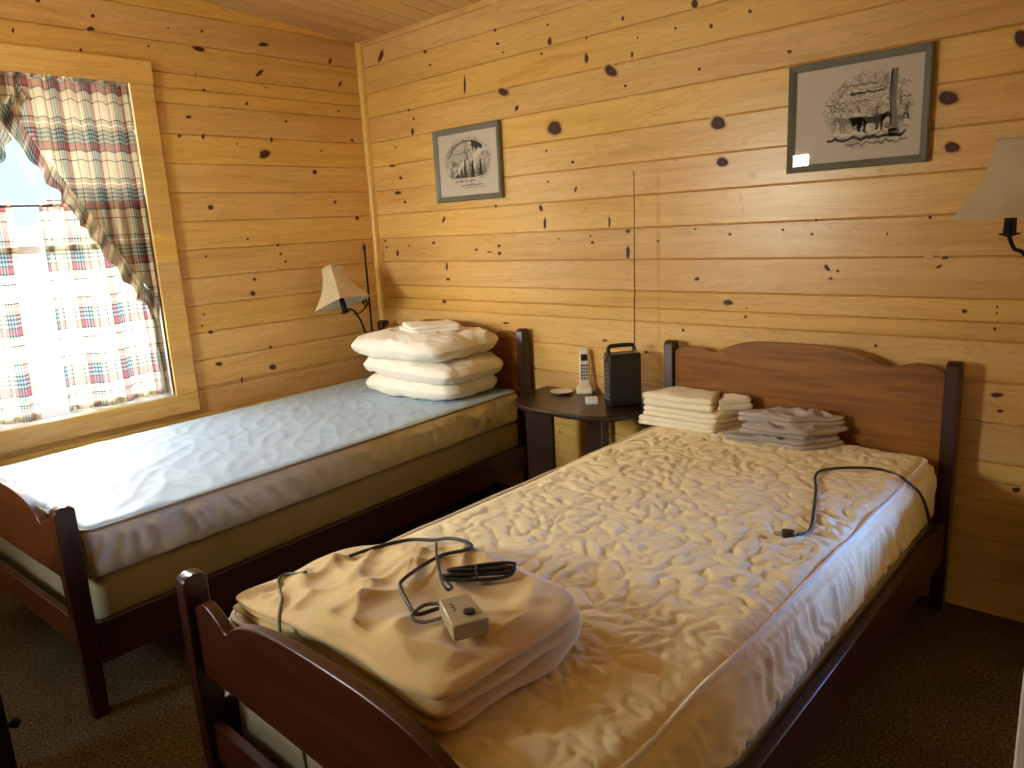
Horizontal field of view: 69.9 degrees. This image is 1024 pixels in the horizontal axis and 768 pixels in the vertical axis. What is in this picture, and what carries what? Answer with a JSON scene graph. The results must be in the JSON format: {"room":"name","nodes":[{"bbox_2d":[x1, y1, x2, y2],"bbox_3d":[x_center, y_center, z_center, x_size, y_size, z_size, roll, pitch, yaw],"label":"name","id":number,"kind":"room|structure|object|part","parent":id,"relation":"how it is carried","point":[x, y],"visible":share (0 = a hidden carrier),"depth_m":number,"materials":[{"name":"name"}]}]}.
{"room":"cabin bedroom","nodes":[
{"label":"cabin bedroom","id":0,"kind":"room"},
{"bbox_2d":[0,0,379,466],"bbox_3d":[-2.013,-0.564,2.957,0.021,2.772,3.620,8,16,42],"label":"wall","id":1,"kind":"structure","parent":0,"point":[260,121],"depth_m":3.66,"materials":[{"name":"brown wood"}]},
{"bbox_2d":[0,43,199,453],"bbox_3d":[-2.004,-0.547,3.037,0.151,1.592,1.172,8,16,42],"label":"window","id":2,"kind":"structure","parent":1,"relation":"in","point":[138,74],"depth_m":3.27,"materials":[{"name":"brown wood"}]},
{"bbox_3d":[-2.060,-0.890,2.997,0.030,0.700,0.960,8,16,42],"label":"sash","id":3,"kind":"part","parent":2,"relation":"part of","materials":[{"name":"white paint"}]},
{"bbox_2d":[0,204,64,207],"bbox_3d":[-2.005,-0.726,2.990,0.012,0.011,0.958,8,16,42],"label":"curtain rod","id":4,"kind":"object","parent":2,"relation":"attached to","point":[31,205],"visible":0.48,"depth_m":3.00,"materials":[{"name":"white metal"}]},
{"bbox_2d":[0,200,41,423],"bbox_3d":[-2.155,-0.257,2.897,0.032,0.909,0.443,8,16,42],"label":"curtain","id":5,"kind":"object","parent":4,"relation":"hanging from","point":[19,398],"visible":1,"depth_m":3.02,"materials":[{"name":"fabric"}]},
{"bbox_2d":[37,200,170,411],"bbox_3d":[-1.807,-0.356,3.268,0.034,0.909,0.453,8,16,42],"label":"curtain","id":6,"kind":"object","parent":4,"relation":"hanging from","point":[110,340],"visible":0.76,"depth_m":3.24,"materials":[{"name":"fabric"}]},
{"bbox_3d":[-1.998,-0.218,3.119,0.030,0.730,0.960,8,16,42],"label":"sash","id":7,"kind":"part","parent":2,"relation":"part of","materials":[{"name":"white paint"}]},
{"bbox_3d":[-2.013,-1.214,2.867,0.012,0.011,0.958,8,16,42],"label":"curtain rod","id":8,"kind":"object","parent":2,"relation":"attached to","visible":0},
{"bbox_2d":[0,74,31,162],"bbox_3d":[-2.106,-0.686,2.830,0.043,1.068,0.570,8,16,42],"label":"curtain","id":9,"kind":"object","parent":8,"relation":"hanging from","point":[5,136],"visible":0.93,"depth_m":2.89,"materials":[{"name":"fabric"}]},
{"bbox_2d":[0,70,160,320],"bbox_3d":[-1.839,-0.757,3.091,0.043,1.068,0.570,8,16,42],"label":"curtain","id":10,"kind":"object","parent":8,"relation":"hanging from","point":[83,131],"visible":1,"depth_m":3.13,"materials":[{"name":"fabric"}]},
{"bbox_2d":[315,243,372,333],"bbox_3d":[-0.850,-0.441,3.974,0.219,0.635,0.415,5,15,33],"label":"wall lamp","id":11,"kind":"object","parent":1,"relation":"attached to","point":[339,292],"visible":0.91,"depth_m":3.88,"materials":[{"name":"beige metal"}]},
{"bbox_3d":[-0.900,-0.429,3.895,0.213,0.089,0.227,6,15,35],"label":"shade trim","id":12,"kind":"part","parent":11,"relation":"part of","materials":[{"name":"fabric"}]},
{"bbox_3d":[-0.907,-0.510,3.879,0.212,0.250,0.220,5,15,33],"label":"lamp shade","id":13,"kind":"part","parent":11,"relation":"part of","materials":[{"name":"fabric"}]},
{"bbox_2d":[339,298,349,313],"bbox_3d":[-0.927,-0.503,3.901,0.147,0.257,0.076,8,16,42],"label":"socket","id":14,"kind":"object","parent":11,"relation":"attached to","point":[342,305],"depth_m":3.88,"materials":[{"name":"black metal"}]},
{"bbox_3d":[-0.855,-0.324,4.062,0.023,0.211,0.294,1,13,18],"label":"curved arm","id":15,"kind":"part","parent":11,"relation":"part of","materials":[{"name":"black metal"}]},
{"bbox_3d":[-0.814,-0.485,4.165,0.025,0.635,0.022,8,16,42],"label":"rod","id":16,"kind":"part","parent":11,"relation":"part of","materials":[{"name":"black metal"}]},
{"bbox_2d":[201,0,482,42],"bbox_3d":[-0.656,-1.528,1.776,5.092,0.341,4.117,8,16,42],"label":"ceiling","id":17,"kind":"structure","parent":0,"point":[357,21],"depth_m":3.54,"materials":[{"name":"brown wood"}]},
{"bbox_2d":[0,482,1023,767],"bbox_3d":[-0.374,1.006,1.856,4.240,0.001,3.640,8,16,42],"label":"floor","id":18,"kind":"structure","parent":0,"point":[944,690],"depth_m":2.14,"materials":[{"name":"carpet"}]},
{"bbox_2d":[0,692,20,767],"bbox_3d":[-1.415,0.849,1.673,0.290,0.492,0.462,8,16,42],"label":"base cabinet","id":19,"kind":"object","parent":18,"relation":"on","point":[7,756],"visible":1,"depth_m":1.73,"materials":[{"name":"brown wood"}]},
{"bbox_3d":[-1.215,0.826,1.780,0.030,0.030,0.032,8,16,42],"label":"knob","id":20,"kind":"part","parent":19,"relation":"part of","materials":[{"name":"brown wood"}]},
{"bbox_2d":[0,319,531,719],"bbox_3d":[-0.982,0.296,3.187,1.062,0.884,2.146,7,16,39],"label":"bed","id":21,"kind":"object","parent":18,"relation":"on","point":[54,542],"visible":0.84,"depth_m":2.40,"materials":[{"name":"brown wood"}]},
{"bbox_3d":[-1.645,0.413,2.382,0.978,0.215,0.024,7,16,39],"label":"footboard","id":22,"kind":"part","parent":21,"relation":"part of","materials":[{"name":"brown wood"}]},
{"bbox_3d":[-1.631,0.686,2.441,0.978,0.095,0.022,7,16,39],"label":"rail","id":23,"kind":"part","parent":21,"relation":"part of","materials":[{"name":"brown wood"}]},
{"bbox_3d":[-1.239,0.660,2.107,0.042,0.657,0.056,7,16,39],"label":"post","id":24,"kind":"part","parent":21,"relation":"part of","materials":[{"name":"brown wood"}]},
{"bbox_2d":[0,422,518,620],"bbox_3d":[-0.964,0.451,3.232,0.983,0.235,2.005,7,16,39],"label":"box spring","id":25,"kind":"object","parent":21,"relation":"on","point":[116,591],"visible":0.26,"depth_m":2.61,"materials":[{"name":"beige fabric"}]},
{"bbox_2d":[0,377,517,576],"bbox_3d":[-0.982,0.252,3.181,1.056,0.168,2.025,7,16,39],"label":"mattress","id":26,"kind":"object","parent":25,"relation":"on","point":[137,497],"visible":0.84,"depth_m":2.75,"materials":[{"name":"white fabric"}]},
{"bbox_2d":[366,373,497,400],"bbox_3d":[-0.405,-0.018,3.654,0.625,0.131,0.409,7,16,38],"label":"bed pillow","id":27,"kind":"object","parent":26,"relation":"on","point":[387,385],"visible":0.52,"depth_m":3.47,"materials":[{"name":"white fabric"}]},
{"bbox_2d":[363,352,502,385],"bbox_3d":[-0.394,-0.103,3.636,0.665,0.144,0.434,8,16,41],"label":"bed pillow","id":28,"kind":"object","parent":27,"relation":"on","point":[473,367],"visible":0.61,"depth_m":3.43,"materials":[{"name":"white fabric"}]},
{"bbox_2d":[351,326,497,362],"bbox_3d":[-0.444,-0.210,3.642,0.721,0.154,0.464,9,17,44],"label":"bed pillow","id":29,"kind":"object","parent":28,"relation":"on","point":[435,346],"visible":0.82,"depth_m":3.44,"materials":[{"name":"white fabric"}]},
{"bbox_2d":[399,319,460,332],"bbox_3d":[-0.406,-0.285,3.584,0.291,0.045,0.227,-5,12,-8],"label":"folded pillowcase","id":30,"kind":"object","parent":29,"relation":"on","point":[441,325],"visible":0.98,"depth_m":3.50,"materials":[{"name":"white fabric"}]},
{"bbox_3d":[-0.574,0.561,2.914,0.024,0.130,2.030,7,16,39],"label":"rail","id":31,"kind":"part","parent":21,"relation":"part of","materials":[{"name":"brown wood"}]},
{"bbox_3d":[-0.719,0.053,4.293,0.042,0.862,0.056,7,16,39],"label":"post","id":32,"kind":"part","parent":21,"relation":"part of","materials":[{"name":"brown wood"}]},
{"bbox_3d":[-0.332,-0.056,3.940,0.978,0.584,0.024,7,16,39],"label":"headboard","id":33,"kind":"part","parent":21,"relation":"part of","materials":[{"name":"brown wood"}]},
{"bbox_3d":[0.072,0.150,3.656,0.042,0.862,0.056,7,16,39],"label":"post","id":34,"kind":"part","parent":21,"relation":"part of","materials":[{"name":"brown wood"}]},
{"bbox_2d":[175,340,964,767],"bbox_3d":[0.371,0.477,2.023,1.062,0.884,2.086,8,16,42],"label":"bed","id":35,"kind":"object","parent":18,"relation":"on","point":[331,715],"visible":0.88,"depth_m":1.68,"materials":[{"name":"brown wood"}]},
{"bbox_3d":[-0.681,0.729,1.658,0.042,0.657,0.056,8,16,42],"label":"post","id":36,"kind":"part","parent":35,"relation":"part of","materials":[{"name":"brown wood"}]},
{"bbox_3d":[0.001,0.599,2.401,0.024,0.145,1.970,8,16,42],"label":"rail","id":37,"kind":"part","parent":35,"relation":"part of","materials":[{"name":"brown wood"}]},
{"bbox_3d":[-0.300,0.856,1.335,0.978,0.095,0.022,8,16,42],"label":"rail","id":38,"kind":"part","parent":35,"relation":"part of","materials":[{"name":"brown wood"}]},
{"bbox_3d":[-0.315,0.583,1.276,0.978,0.215,0.024,8,16,42],"label":"footboard","id":39,"kind":"part","parent":35,"relation":"part of","materials":[{"name":"brown wood"}]},
{"bbox_2d":[239,522,928,767],"bbox_3d":[0.382,0.649,2.062,0.988,0.140,1.950,8,16,42],"label":"box spring","id":40,"kind":"object","parent":35,"relation":"on","point":[273,745],"visible":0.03,"depth_m":1.62,"materials":[{"name":"beige fabric"}]},
{"bbox_2d":[228,426,936,767],"bbox_3d":[0.363,0.469,2.024,1.023,0.226,1.973,8,16,42],"label":"mattress","id":41,"kind":"object","parent":40,"relation":"on","point":[698,620],"visible":0.78,"depth_m":1.71,"materials":[{"name":"fabric"}]},
{"bbox_2d":[233,541,581,732],"bbox_3d":[-0.219,0.438,1.535,0.748,0.116,0.483,8,16,42],"label":"folded blanket","id":42,"kind":"object","parent":41,"relation":"on","point":[352,612],"visible":0.85,"depth_m":1.37,"materials":[{"name":"beige fabric"}]},
{"bbox_2d":[277,570,307,767],"bbox_3d":[-0.433,0.752,1.570,0.068,0.615,0.421,-7,13,-17],"label":"cord","id":43,"kind":"object","parent":42,"relation":"on","point":[305,571],"visible":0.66,"depth_m":1.51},
{"bbox_2d":[349,536,488,640],"bbox_3d":[-0.179,0.404,1.550,0.247,0.097,0.592,-8,13,-21],"label":"controller","id":44,"kind":"object","parent":42,"relation":"on","point":[463,618],"visible":1,"depth_m":1.33,"materials":[{"name":"beige plastic"}]},
{"bbox_3d":[-0.187,0.400,1.602,0.224,0.084,0.495,-9,14,-26],"label":"looped cord","id":45,"kind":"part","parent":44,"relation":"part of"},
{"bbox_2d":[435,542,516,591],"bbox_3d":[-0.145,0.390,1.571,0.176,0.050,0.292,-14,16,-41],"label":"bundle","id":46,"kind":"object","parent":42,"relation":"on","point":[464,573],"visible":1,"depth_m":1.51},
{"bbox_3d":[-0.067,0.389,1.513,0.156,0.023,0.049,-4,12,-4],"label":"wound cord","id":47,"kind":"part","parent":46,"relation":"part of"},
{"bbox_2d":[638,414,746,433],"bbox_3d":[0.704,0.139,2.858,0.387,0.044,0.181,8,16,42],"label":"sheet","id":48,"kind":"object","parent":41,"relation":"on","point":[643,419],"visible":0.38,"depth_m":2.78,"materials":[{"name":"beige fabric"}]},
{"bbox_2d":[643,405,742,423],"bbox_3d":[0.711,0.102,2.843,0.366,0.047,0.173,8,16,42],"label":"sheet","id":49,"kind":"object","parent":48,"relation":"on","point":[715,417],"visible":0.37,"depth_m":2.77,"materials":[{"name":"beige fabric"}]},
{"bbox_2d":[643,386,720,411],"bbox_3d":[0.681,0.051,2.863,0.290,0.060,0.175,8,16,42],"label":"sheet","id":50,"kind":"object","parent":49,"relation":"on","point":[679,397],"visible":0.99,"depth_m":2.81,"materials":[{"name":"beige fabric"}]},
{"bbox_2d":[718,393,752,410],"bbox_3d":[0.847,0.068,2.765,0.121,0.051,0.124,2,13,23],"label":"sheet","id":51,"kind":"object","parent":49,"relation":"on","point":[728,402],"visible":1,"depth_m":2.74,"materials":[{"name":"beige fabric"}]},
{"bbox_2d":[722,429,843,449],"bbox_3d":[0.964,0.180,2.601,0.367,0.051,0.223,8,16,42],"label":"sheet","id":52,"kind":"object","parent":41,"relation":"on","point":[813,443],"visible":0.44,"depth_m":2.53,"materials":[{"name":"white fabric"}]},
{"bbox_2d":[739,421,847,439],"bbox_3d":[0.993,0.149,2.587,0.329,0.051,0.185,8,16,42],"label":"sheet","id":53,"kind":"object","parent":52,"relation":"on","point":[767,428],"visible":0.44,"depth_m":2.53,"materials":[{"name":"white fabric"}]},
{"bbox_2d":[738,406,844,426],"bbox_3d":[0.990,0.111,2.604,0.332,0.051,0.154,8,16,42],"label":"sheet","id":54,"kind":"object","parent":53,"relation":"on","point":[779,416],"visible":1,"depth_m":2.56,"materials":[{"name":"grey fabric"}]},
{"bbox_2d":[774,466,932,537],"bbox_3d":[0.935,0.406,2.136,0.776,0.229,0.236,-12,15,-35],"label":"power cord","id":55,"kind":"object","parent":41,"relation":"on","point":[785,533],"visible":1,"depth_m":2.18,"materials":[{"name":"black plastic"}]},
{"bbox_3d":[0.675,0.240,3.091,0.042,0.862,0.056,8,16,42],"label":"post","id":56,"kind":"part","parent":35,"relation":"part of","materials":[{"name":"brown wood"}]},
{"bbox_3d":[1.044,0.137,2.718,0.978,0.584,0.024,8,16,42],"label":"headboard","id":57,"kind":"part","parent":35,"relation":"part of","materials":[{"name":"brown wood"}]},
{"bbox_3d":[0.759,0.707,1.720,0.024,0.145,1.970,8,16,42],"label":"rail","id":58,"kind":"part","parent":35,"relation":"part of","materials":[{"name":"brown wood"}]},
{"bbox_3d":[1.429,0.348,2.413,0.042,0.862,0.056,8,16,42],"label":"post","id":59,"kind":"part","parent":35,"relation":"part of","materials":[{"name":"brown wood"}]},
{"bbox_2d":[515,386,645,479],"bbox_3d":[0.305,0.364,3.264,0.670,0.585,0.385,8,16,42],"label":"nightstand","id":60,"kind":"object","parent":18,"relation":"on","point":[540,405],"visible":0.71,"depth_m":3.23,"materials":[{"name":"brown wood"}]},
{"bbox_3d":[0.136,0.374,3.310,0.124,0.564,0.036,2,13,22],"label":"leg","id":61,"kind":"part","parent":60,"relation":"part of","materials":[{"name":"brown wood"}]},
{"bbox_2d":[550,388,572,394],"bbox_3d":[0.230,0.036,3.383,0.107,0.012,0.107,8,16,42],"label":"saucer","id":62,"kind":"object","parent":60,"relation":"on","point":[560,391],"visible":1,"depth_m":3.40,"materials":[{"name":"white ceramic"}]},
{"bbox_2d":[577,384,592,393],"bbox_3d":[0.334,0.021,3.364,0.072,0.040,0.070,-1,12,8],"label":"base","id":63,"kind":"object","parent":60,"relation":"on","point":[582,389],"visible":1,"depth_m":3.34,"materials":[{"name":"beige plastic"}]},
{"bbox_2d":[579,348,589,384],"bbox_3d":[0.331,-0.080,3.356,0.046,0.170,0.046,-1,12,8],"label":"handset","id":64,"kind":"object","parent":63,"relation":"on","point":[584,373],"visible":1,"depth_m":3.35,"materials":[{"name":"beige plastic"}]},
{"bbox_2d":[585,396,597,404],"bbox_3d":[0.346,0.072,3.180,0.054,0.018,0.084,-2,12,5],"label":"box","id":65,"kind":"object","parent":60,"relation":"on","point":[590,400],"visible":1,"depth_m":3.14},
{"bbox_3d":[0.365,0.407,3.104,0.036,0.564,0.124,-9,14,-26],"label":"leg","id":66,"kind":"part","parent":60,"relation":"part of","materials":[{"name":"brown wood"}]},
{"bbox_2d":[603,171,641,407],"bbox_3d":[0.444,-0.378,3.015,0.150,0.955,0.080,-5,12,-11],"label":"radio","id":67,"kind":"object","parent":60,"relation":"on","point":[622,369],"visible":1,"depth_m":3.06,"materials":[{"name":"black plastic"}]},
{"bbox_2d":[603,362,609,400],"bbox_3d":[0.398,-0.011,3.082,0.003,0.155,0.064,-5,12,-11],"label":"speaker grille","id":68,"kind":"object","parent":67,"relation":"attached to","point":[604,363],"depth_m":3.08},
{"bbox_3d":[0.458,-0.150,3.066,0.134,0.045,0.018,-5,12,-11],"label":"carry handle","id":69,"kind":"part","parent":67,"relation":"part of","materials":[{"name":"black plastic"}]},
{"bbox_2d":[1013,672,1023,767],"bbox_3d":[0.819,0.179,0.555,0.690,2.018,0.104,8,16,42],"label":"door","id":70,"kind":"structure","parent":18,"relation":"on","point":[1019,748],"depth_m":0.85,"materials":[{"name":"white paint"}]},
{"bbox_2d":[363,0,1023,622],"bbox_3d":[0.778,-0.496,2.902,4.240,2.376,0.021,8,16,42],"label":"wall","id":71,"kind":"structure","parent":0,"point":[689,97],"depth_m":2.83,"materials":[{"name":"brown wood"}]},
{"bbox_2d":[355,43,386,319],"bbox_3d":[-0.781,-0.713,4.269,0.030,2.373,0.030,8,16,42],"label":"trim","id":72,"kind":"structure","parent":71,"relation":"attached to","point":[358,49],"depth_m":4.17,"materials":[{"name":"brown wood"}]},
{"bbox_2d":[360,0,505,47],"bbox_3d":[0.717,-1.638,2.630,4.170,0.028,0.016,8,16,42],"label":"trim","id":73,"kind":"structure","parent":71,"relation":"attached to","point":[485,3],"depth_m":3.62,"materials":[{"name":"brown wood"}]},
{"bbox_2d":[432,120,504,202],"bbox_3d":[-0.224,-1.096,3.645,0.466,0.354,0.024,8,16,42],"label":"picture frame","id":74,"kind":"object","parent":71,"relation":"attached to","point":[468,160],"visible":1,"depth_m":3.64,"materials":[{"name":"grey paint"}]},
{"bbox_2d":[786,41,935,173],"bbox_3d":[1.137,-0.899,2.424,0.447,0.354,0.024,8,16,42],"label":"picture frame","id":75,"kind":"object","parent":71,"relation":"attached to","point":[870,109],"visible":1,"depth_m":2.41,"materials":[{"name":"grey paint"}]},
{"bbox_2d":[951,135,1023,256],"bbox_3d":[1.427,-0.350,2.067,0.376,0.662,0.227,-12,15,-36],"label":"wall lamp","id":76,"kind":"object","parent":71,"relation":"attached to","point":[1000,193],"visible":1,"depth_m":1.95,"materials":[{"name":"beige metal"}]},
{"bbox_3d":[1.361,-0.459,1.997,0.227,0.005,0.227,-12,15,-36],"label":"shade trim","id":77,"kind":"part","parent":76,"relation":"part of","materials":[{"name":"fabric"}]},
{"bbox_3d":[1.356,-0.558,1.976,0.221,0.207,0.221,-12,15,-36],"label":"lamp shade","id":78,"kind":"part","parent":76,"relation":"part of","materials":[{"name":"fabric"}]},
{"bbox_2d":[998,217,1020,236],"bbox_3d":[1.357,-0.530,1.982,0.056,0.256,0.056,-1,12,9],"label":"socket","id":79,"kind":"object","parent":76,"relation":"attached to","point":[1010,224],"depth_m":1.99,"materials":[{"name":"black metal"}]},
{"bbox_3d":[1.351,-0.659,1.954,0.087,0.004,0.087,-11,15,-34],"label":"shade trim","id":80,"kind":"part","parent":76,"relation":"part of","materials":[{"name":"fabric"}]},
{"bbox_3d":[1.487,-0.289,2.073,0.255,0.273,0.019,-6,13,-15],"label":"curved arm","id":81,"kind":"part","parent":76,"relation":"part of","materials":[{"name":"black metal"}]}
]}

